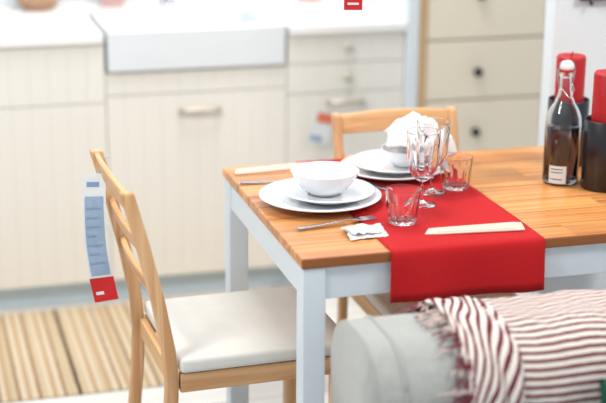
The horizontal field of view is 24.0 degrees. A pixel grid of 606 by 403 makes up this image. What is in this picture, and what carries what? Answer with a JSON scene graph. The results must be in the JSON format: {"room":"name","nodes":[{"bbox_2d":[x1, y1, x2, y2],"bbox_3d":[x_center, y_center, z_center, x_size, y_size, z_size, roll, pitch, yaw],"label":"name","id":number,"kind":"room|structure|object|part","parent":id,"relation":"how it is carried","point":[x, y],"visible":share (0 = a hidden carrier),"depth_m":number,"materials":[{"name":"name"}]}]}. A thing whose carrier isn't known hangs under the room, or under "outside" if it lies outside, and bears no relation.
{"room":"furniture showroom","nodes":[
{"label":"furniture showroom","id":0,"kind":"room"},
{"bbox_2d":[0,0,153,5],"bbox_3d":[-0.443,-1.124,5.140,6.500,2.600,0.100,-4,17,-15],"label":"wall","id":1,"kind":"structure","parent":0,"point":[2,2],"depth_m":5.09,"materials":[{"name":"white paint"}]},
{"bbox_2d":[0,282,529,402],"bbox_3d":[0.424,1.038,2.564,6.500,0.050,6.600,-4,17,-15],"label":"floor","id":2,"kind":"structure","parent":0,"point":[267,392],"depth_m":4.11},
{"bbox_2d":[0,43,110,307],"bbox_3d":[-1.009,-0.147,4.855,0.598,0.885,0.640,-4,17,-15],"label":"base cabinet","id":3,"kind":"object","parent":2,"relation":"on","point":[53,98],"visible":0.87,"depth_m":4.57,"materials":[{"name":"beige wood"}]},
{"bbox_3d":[-0.922,-0.391,4.469,0.598,0.192,0.018,-4,17,-15],"label":"drawer","id":4,"kind":"part","parent":3,"relation":"part of","materials":[{"name":"beige wood"}]},
{"bbox_2d":[0,0,406,47],"bbox_3d":[-0.546,-0.617,4.842,1.671,0.028,0.665,-4,17,-15],"label":"countertop","id":5,"kind":"structure","parent":3,"relation":"on","point":[70,23],"depth_m":4.78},
{"bbox_2d":[17,0,57,10],"bbox_3d":[-0.924,-0.707,4.961,0.180,0.070,0.180,-4,17,-15],"label":"wooden bowl","id":6,"kind":"object","parent":5,"relation":"on","point":[31,5],"visible":1,"depth_m":4.91,"materials":[{"name":"brown wood"}]},
{"bbox_2d":[100,0,124,7],"bbox_3d":[-0.673,-0.747,5.023,0.116,0.115,0.116,-4,17,-15],"label":"flower pot","id":7,"kind":"object","parent":5,"relation":"on","point":[104,3],"visible":1,"depth_m":5.00,"materials":[{"name":"pink ceramic"}]},
{"bbox_2d":[160,0,172,5],"bbox_3d":[-0.431,-0.848,4.963,0.118,0.346,0.194,-4,17,-15],"label":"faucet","id":8,"kind":"object","parent":5,"relation":"on","point":[162,2],"visible":1,"depth_m":5.05,"materials":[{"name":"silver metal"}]},
{"bbox_2d":[89,5,285,72],"bbox_3d":[-0.395,-0.551,4.776,0.586,0.135,0.425,-4,17,-15],"label":"farmhouse sink","id":9,"kind":"object","parent":5,"relation":"in","point":[158,39],"visible":0.9,"depth_m":4.61,"materials":[{"name":"ceramic"}]},
{"bbox_2d":[0,301,179,402],"bbox_3d":[-0.621,0.446,4.416,1.450,0.006,0.690,-4,17,-15],"label":"rug","id":10,"kind":"object","parent":2,"relation":"on","point":[52,353],"visible":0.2,"depth_m":4.34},
{"bbox_2d":[105,64,285,296],"bbox_3d":[-0.426,-0.137,5.008,0.598,0.785,0.680,-4,17,-15],"label":"base cabinet","id":11,"kind":"object","parent":2,"relation":"on","point":[172,135],"visible":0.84,"depth_m":4.71,"materials":[{"name":"beige wood"}]},
{"bbox_3d":[-0.345,-0.396,4.638,0.598,0.073,0.018,-4,17,-15],"label":"panel","id":12,"kind":"part","parent":11,"relation":"part of","materials":[{"name":"beige wood"}]},
{"bbox_3d":[-0.333,-0.299,4.641,0.142,0.020,0.042,-4,17,-15],"label":"handle","id":13,"kind":"part","parent":11,"relation":"part of","materials":[{"name":"beige metal"}]},
{"bbox_2d":[89,149,336,402],"bbox_3d":[-0.194,0.323,3.339,0.523,0.867,0.394,-5,17,-17],"label":"dining chair","id":14,"kind":"object","parent":2,"relation":"on","point":[229,339],"visible":0.87,"depth_m":3.23,"materials":[{"name":"brown wood"}]},
{"bbox_2d":[82,156,118,302],"bbox_3d":[-0.472,0.067,3.297,0.076,0.352,0.020,2,17,4],"label":"price tag","id":15,"kind":"object","parent":14,"relation":"hanging from","point":[96,247],"visible":0.93,"depth_m":3.30,"materials":[{"name":"white paper"}]},
{"bbox_2d":[85,196,109,275],"bbox_3d":[-0.477,0.081,3.297,0.055,0.193,0.011,2,17,5],"label":"print","id":16,"kind":"object","parent":15,"relation":"attached to","point":[97,254],"depth_m":3.30},
{"bbox_3d":[-0.442,0.290,3.445,0.118,0.865,0.026,-5,17,-17],"label":"leg","id":17,"kind":"part","parent":14,"relation":"part of","materials":[{"name":"brown wood"}]},
{"bbox_3d":[-0.402,0.045,3.185,0.081,0.249,0.342,-5,17,-17],"label":"backrest","id":18,"kind":"part","parent":14,"relation":"part of","materials":[{"name":"brown wood"}]},
{"bbox_3d":[-0.330,0.390,3.113,0.118,0.865,0.026,-5,17,-17],"label":"leg","id":19,"kind":"part","parent":14,"relation":"part of","materials":[{"name":"brown wood"}]},
{"bbox_3d":[-0.216,0.284,3.519,0.352,0.044,0.020,-5,17,-17],"label":"rail","id":20,"kind":"part","parent":14,"relation":"part of","materials":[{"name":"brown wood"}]},
{"bbox_3d":[-0.337,0.349,3.299,0.017,0.044,0.334,-5,17,-17],"label":"rail","id":21,"kind":"part","parent":14,"relation":"part of","materials":[{"name":"brown wood"}]},
{"bbox_3d":[-0.136,0.293,3.349,0.403,0.034,0.394,-5,17,-17],"label":"seat","id":22,"kind":"part","parent":14,"relation":"part of","materials":[{"name":"beige fabric"}]},
{"bbox_3d":[-0.104,0.384,3.187,0.352,0.044,0.020,-5,17,-17],"label":"rail","id":23,"kind":"part","parent":14,"relation":"part of","materials":[{"name":"brown wood"}]},
{"bbox_3d":[-0.031,0.461,3.630,0.034,0.438,0.034,-5,17,-17],"label":"leg","id":24,"kind":"part","parent":14,"relation":"part of","materials":[{"name":"brown wood"}]},
{"bbox_3d":[0.078,0.559,3.306,0.034,0.438,0.034,-5,17,-17],"label":"leg","id":25,"kind":"part","parent":14,"relation":"part of","materials":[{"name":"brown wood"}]},
{"bbox_2d":[281,31,403,282],"bbox_3d":[0.060,-0.221,5.127,0.408,0.885,0.680,-4,17,-15],"label":"base cabinet","id":26,"kind":"object","parent":2,"relation":"on","point":[361,71],"visible":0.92,"depth_m":4.77,"materials":[{"name":"beige wood"}]},
{"bbox_2d":[308,101,331,143],"bbox_3d":[0.059,-0.261,4.748,0.088,0.147,0.011,-4,17,-15],"label":"price tag","id":27,"kind":"object","parent":26,"relation":"hanging from","point":[321,125],"visible":0.93,"depth_m":4.75,"materials":[{"name":"white paper"}]},
{"bbox_2d":[309,134,322,141],"bbox_3d":[0.043,-0.211,4.753,0.043,0.020,0.001,10,13,-19],"label":"print","id":28,"kind":"object","parent":27,"relation":"attached to","point":[313,137],"depth_m":4.75},
{"bbox_2d":[316,112,331,124],"bbox_3d":[0.074,-0.277,4.742,0.055,0.033,0.001,10,13,-19],"label":"print","id":29,"kind":"object","parent":27,"relation":"attached to","point":[322,118],"depth_m":4.74,"materials":[{"name":"paper"}]},
{"bbox_3d":[0.139,-0.085,4.876,0.408,0.597,0.018,-4,17,-15],"label":"door","id":30,"kind":"part","parent":26,"relation":"part of","materials":[{"name":"beige wood"}]},
{"bbox_3d":[0.141,-0.420,4.775,0.408,0.097,0.018,-4,17,-15],"label":"drawer","id":31,"kind":"part","parent":26,"relation":"part of","materials":[{"name":"beige wood"}]},
{"bbox_3d":[0.142,-0.516,4.747,0.408,0.097,0.018,-4,17,-15],"label":"drawer","id":32,"kind":"part","parent":26,"relation":"part of","materials":[{"name":"beige wood"}]},
{"bbox_3d":[0.148,-0.335,4.772,0.137,0.020,0.042,-4,17,-15],"label":"handle","id":33,"kind":"part","parent":26,"relation":"part of","materials":[{"name":"silver metal"}]},
{"bbox_3d":[0.148,-0.416,4.751,0.028,0.028,0.032,-4,17,-15],"label":"knob","id":34,"kind":"part","parent":26,"relation":"part of","materials":[{"name":"silver metal"}]},
{"bbox_3d":[0.149,-0.512,4.723,0.028,0.028,0.032,-4,17,-15],"label":"knob","id":35,"kind":"part","parent":26,"relation":"part of","materials":[{"name":"silver metal"}]},
{"bbox_2d":[331,312,470,402],"bbox_3d":[0.889,0.608,2.700,1.472,0.702,0.936,-4,17,-15],"label":"sofa","id":36,"kind":"object","parent":2,"relation":"on","point":[389,358],"visible":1,"depth_m":2.64,"materials":[{"name":"grey fabric"}]},
{"bbox_2d":[394,289,605,402],"bbox_3d":[0.580,0.381,2.875,0.812,0.415,0.367,-4,17,-15],"label":"throw blanket","id":37,"kind":"object","parent":36,"relation":"on","point":[548,347],"visible":0.85,"depth_m":2.68,"materials":[{"name":"fabric"}]},
{"bbox_2d":[599,379,605,402],"bbox_3d":[0.694,0.489,2.636,0.310,0.352,0.128,-4,17,-15],"label":"throw pillow","id":38,"kind":"object","parent":36,"relation":"on","point":[602,382],"visible":1,"depth_m":2.58,"materials":[{"name":"green fabric"}]},
{"bbox_2d":[223,146,605,402],"bbox_3d":[0.462,0.333,3.524,1.180,0.750,0.740,-4,17,-15],"label":"dining table","id":39,"kind":"object","parent":2,"relation":"on","point":[321,263],"visible":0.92,"depth_m":3.15,"materials":[{"name":"brown wood"}]},
{"bbox_3d":[-0.171,0.290,3.694,0.050,0.726,0.050,-4,17,-15],"label":"leg","id":40,"kind":"part","parent":39,"relation":"part of","materials":[{"name":"white paint"}]},
{"bbox_2d":[240,181,275,183],"bbox_3d":[-0.057,-0.049,3.458,0.192,0.006,0.025,0,17,-2],"label":"fork","id":41,"kind":"object","parent":39,"relation":"on","point":[241,182],"visible":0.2,"depth_m":3.45,"materials":[{"name":"silver metal"}]},
{"bbox_2d":[234,162,304,174],"bbox_3d":[-0.080,-0.084,3.585,0.210,0.005,0.050,-6,18,-21],"label":"folded napkin","id":42,"kind":"object","parent":39,"relation":"on","point":[280,167],"visible":0.69,"depth_m":3.57,"materials":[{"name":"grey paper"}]},
{"bbox_3d":[0.015,0.479,3.066,0.050,0.726,0.050,-4,17,-15],"label":"leg","id":43,"kind":"part","parent":39,"relation":"part of","materials":[{"name":"white paint"}]},
{"bbox_2d":[259,178,381,212],"bbox_3d":[0.040,-0.010,3.301,0.286,0.020,0.286,-4,17,-15],"label":"dinner plate","id":44,"kind":"object","parent":39,"relation":"on","point":[272,194],"visible":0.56,"depth_m":3.26,"materials":[{"name":"white ceramic"}]},
{"bbox_2d":[281,179,375,204],"bbox_3d":[0.058,-0.021,3.299,0.220,0.020,0.220,-4,17,-15],"label":"plate","id":45,"kind":"object","parent":44,"relation":"on","point":[359,189],"visible":0.7,"depth_m":3.28,"materials":[{"name":"white ceramic"}]},
{"bbox_2d":[290,161,359,196],"bbox_3d":[0.051,-0.047,3.297,0.160,0.053,0.160,-4,17,-15],"label":"bowl","id":46,"kind":"object","parent":45,"relation":"on","point":[318,178],"visible":1,"depth_m":3.31,"materials":[{"name":"white ceramic"}]},
{"bbox_2d":[296,215,376,229],"bbox_3d":[0.073,0.045,3.140,0.192,0.006,0.025,-8,18,-25],"label":"fork","id":47,"kind":"object","parent":39,"relation":"on","point":[364,218],"visible":1,"depth_m":3.14,"materials":[{"name":"silver metal"}]},
{"bbox_2d":[340,223,388,240],"bbox_3d":[0.134,0.060,3.081,0.098,0.020,0.083,-5,18,-17],"label":"paper napkin","id":48,"kind":"object","parent":39,"relation":"on","point":[358,231],"visible":1,"depth_m":3.07,"materials":[{"name":"white paper"}]},
{"bbox_2d":[295,158,544,302],"bbox_3d":[0.251,0.061,3.374,0.350,0.154,0.761,-4,17,-15],"label":"table runner","id":49,"kind":"object","parent":39,"relation":"on","point":[424,267],"visible":0.54,"depth_m":3.05,"materials":[{"name":"red fabric"}]},
{"bbox_2d":[356,177,384,189],"bbox_3d":[0.148,-0.050,3.467,0.020,0.004,0.205,-11,20,-34],"label":"table knife","id":50,"kind":"object","parent":49,"relation":"on","point":[376,185],"visible":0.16,"depth_m":3.43,"materials":[{"name":"silver metal"}]},
{"bbox_2d":[341,155,439,180],"bbox_3d":[0.222,-0.082,3.547,0.263,0.020,0.263,-4,17,-15],"label":"dinner plate","id":51,"kind":"object","parent":49,"relation":"on","point":[364,173],"visible":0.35,"depth_m":3.49,"materials":[{"name":"white ceramic"}]},
{"bbox_2d":[350,149,410,174],"bbox_3d":[0.227,-0.094,3.547,0.220,0.020,0.220,-4,17,-15],"label":"plate","id":52,"kind":"object","parent":51,"relation":"on","point":[376,161],"visible":0.59,"depth_m":3.55,"materials":[{"name":"white ceramic"}]},
{"bbox_2d":[381,143,407,167],"bbox_3d":[0.257,-0.113,3.539,0.128,0.044,0.128,-4,17,-15],"label":"bowl","id":53,"kind":"object","parent":52,"relation":"on","point":[398,159],"visible":0.39,"depth_m":3.50,"materials":[{"name":"white ceramic"}]},
{"bbox_2d":[383,111,456,153],"bbox_3d":[0.276,-0.160,3.523,0.169,0.118,0.178,13,21,36],"label":"cloth napkin","id":54,"kind":"object","parent":53,"relation":"in","point":[396,133],"visible":0.44,"depth_m":3.49,"materials":[{"name":"white fabric"}]},
{"bbox_2d":[385,184,420,225],"bbox_3d":[0.220,0.009,3.142,0.080,0.078,0.080,-4,17,-15],"label":"tumbler","id":55,"kind":"object","parent":49,"relation":"on","point":[402,200],"visible":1,"depth_m":3.12,"materials":[{"name":"clear glass"}]},
{"bbox_2d":[406,127,440,207],"bbox_3d":[0.275,-0.077,3.265,0.079,0.174,0.079,-4,17,-15],"label":"wine glass","id":56,"kind":"object","parent":49,"relation":"on","point":[423,143],"visible":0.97,"depth_m":3.23,"materials":[{"name":"clear glass"}]},
{"bbox_2d":[406,127,440,181],"bbox_3d":[0.275,-0.103,3.257,0.079,0.120,0.079,-4,17,-15],"label":"bowl","id":57,"kind":"object","parent":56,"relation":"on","point":[423,143],"depth_m":3.23,"materials":[{"name":"clear glass"}]},
{"bbox_3d":[0.274,-0.019,3.282,0.068,0.053,0.068,-4,17,-15],"label":"stem","id":58,"kind":"part","parent":56,"relation":"part of","materials":[{"name":"clear glass"}]},
{"bbox_2d":[417,117,450,195],"bbox_3d":[0.306,-0.105,3.359,0.079,0.174,0.079,-6,18,-21],"label":"wine glass","id":59,"kind":"object","parent":49,"relation":"on","point":[443,124],"visible":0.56,"depth_m":3.35,"materials":[{"name":"clear glass"}]},
{"bbox_2d":[417,117,450,168],"bbox_3d":[0.306,-0.131,3.351,0.079,0.120,0.079,-6,18,-21],"label":"bowl","id":60,"kind":"object","parent":59,"relation":"on","point":[443,124],"depth_m":3.33,"materials":[{"name":"clear glass"}]},
{"bbox_3d":[0.305,-0.047,3.376,0.068,0.053,0.068,-6,18,-21],"label":"stem","id":61,"kind":"part","parent":59,"relation":"part of","materials":[{"name":"clear glass"}]},
{"bbox_2d":[440,152,472,190],"bbox_3d":[0.366,-0.070,3.410,0.080,0.078,0.080,-4,17,-15],"label":"tumbler","id":62,"kind":"object","parent":49,"relation":"on","point":[456,170],"visible":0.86,"depth_m":3.38,"materials":[{"name":"clear glass"}]},
{"bbox_2d":[425,222,524,234],"bbox_3d":[0.374,0.059,3.107,0.234,0.005,0.056,-3,17,-12],"label":"folded napkin","id":63,"kind":"object","parent":49,"relation":"on","point":[506,226],"visible":1,"depth_m":3.10,"materials":[{"name":"beige fabric"}]},
{"bbox_2d":[542,59,581,185],"bbox_3d":[0.631,-0.195,3.451,0.087,0.305,0.087,-4,17,-15],"label":"bottle","id":64,"kind":"object","parent":39,"relation":"on","point":[563,122],"visible":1,"depth_m":3.43,"materials":[{"name":"clear glass"}]},
{"bbox_2d":[547,95,589,166],"bbox_3d":[0.675,-0.180,3.639,0.104,0.170,0.104,-4,17,-15],"label":"candle holder","id":65,"kind":"object","parent":39,"relation":"on","point":[583,107],"visible":0.27,"depth_m":3.60,"materials":[{"name":"black metal"}]},
{"bbox_2d":[554,51,585,102],"bbox_3d":[0.675,-0.248,3.619,0.074,0.272,0.074,-4,17,-15],"label":"pillar candle","id":66,"kind":"object","parent":65,"relation":"in","point":[579,59],"visible":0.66,"depth_m":3.58,"materials":[{"name":"red wax"}]},
{"bbox_2d":[580,115,605,192],"bbox_3d":[0.725,-0.116,3.425,0.104,0.170,0.104,-4,17,-15],"label":"candle holder","id":67,"kind":"object","parent":39,"relation":"on","point":[593,169],"visible":0.93,"depth_m":3.39,"materials":[{"name":"black metal"}]},
{"bbox_2d":[591,69,605,123],"bbox_3d":[0.726,-0.185,3.405,0.074,0.275,0.074,-4,17,-15],"label":"pillar candle","id":68,"kind":"object","parent":67,"relation":"in","point":[598,114],"visible":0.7,"depth_m":3.37,"materials":[{"name":"red wax"}]},
{"bbox_2d":[331,106,517,322],"bbox_3d":[0.310,0.224,3.725,0.355,0.841,0.523,-4,17,-15],"label":"dining chair","id":69,"kind":"object","parent":2,"relation":"on","point":[374,305],"visible":0.2,"depth_m":3.80,"materials":[{"name":"brown wood"}]},
{"bbox_3d":[0.098,0.181,3.869,0.023,0.839,0.118,-4,17,-15],"label":"leg","id":70,"kind":"part","parent":69,"relation":"part of","materials":[{"name":"brown wood"}]},
{"bbox_3d":[0.162,0.259,3.653,0.018,0.043,0.352,-4,17,-15],"label":"rail","id":71,"kind":"part","parent":69,"relation":"part of","materials":[{"name":"brown wood"}]},
{"bbox_3d":[0.252,-0.124,3.842,0.308,0.242,0.081,-4,17,-15],"label":"backrest","id":72,"kind":"part","parent":69,"relation":"part of","materials":[{"name":"brown wood"}]},
{"bbox_3d":[0.327,0.217,3.663,0.355,0.033,0.403,-4,17,-15],"label":"seat","id":73,"kind":"part","parent":69,"relation":"part of","materials":[{"name":"beige fabric"}]},
{"bbox_3d":[0.413,0.157,3.955,0.023,0.839,0.118,-4,17,-15],"label":"leg","id":74,"kind":"part","parent":69,"relation":"part of","materials":[{"name":"brown wood"}]},
{"bbox_2d":[417,0,545,151],"bbox_3d":[0.655,-0.575,5.166,0.713,1.550,0.637,-4,17,-15],"label":"dresser","id":75,"kind":"object","parent":2,"relation":"on","point":[482,59],"visible":0.38,"depth_m":4.88,"materials":[{"name":"beige wood"}]},
{"bbox_3d":[0.595,-0.241,4.920,0.032,0.032,0.032,-4,17,-15],"label":"knob","id":76,"kind":"part","parent":75,"relation":"part of","materials":[{"name":"black metal"}]},
{"bbox_3d":[0.597,-0.442,4.860,0.032,0.032,0.032,-4,17,-15],"label":"knob","id":77,"kind":"part","parent":75,"relation":"part of","materials":[{"name":"black metal"}]},
{"bbox_3d":[0.651,-0.579,5.178,0.713,1.550,0.610,-4,17,-15],"label":"frame","id":78,"kind":"part","parent":75,"relation":"part of","materials":[{"name":"beige wood"}]},
{"bbox_3d":[0.622,-0.256,4.952,0.435,0.204,0.020,-4,17,-15],"label":"drawer","id":79,"kind":"part","parent":75,"relation":"part of","materials":[{"name":"beige wood"}]},
{"bbox_3d":[0.624,-0.457,4.892,0.435,0.204,0.020,-4,17,-15],"label":"drawer","id":80,"kind":"part","parent":75,"relation":"part of","materials":[{"name":"beige wood"}]},
{"bbox_3d":[0.625,-0.689,4.822,0.435,0.269,0.020,-4,17,-15],"label":"drawer","id":81,"kind":"part","parent":75,"relation":"part of","materials":[{"name":"beige wood"}]},
{"bbox_2d":[344,0,361,9],"bbox_3d":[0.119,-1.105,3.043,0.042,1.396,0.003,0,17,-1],"label":"tag","id":82,"kind":"object","parent":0,"point":[348,4],"visible":1,"depth_m":3.24,"materials":[{"name":"red paper"}]},
{"bbox_2d":[362,0,419,107],"bbox_3d":[0.282,-1.062,4.953,0.043,2.600,0.665,-4,17,-15],"label":"wall partition","id":83,"kind":"structure","parent":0,"point":[408,11],"depth_m":4.80,"materials":[{"name":"white paint"}]},
{"bbox_2d":[530,0,605,294],"bbox_3d":[1.469,-0.783,4.050,1.645,2.600,0.060,-4,17,-15],"label":"wall","id":84,"kind":"structure","parent":0,"point":[577,26],"depth_m":3.92,"materials":[{"name":"white paint"}]}
]}

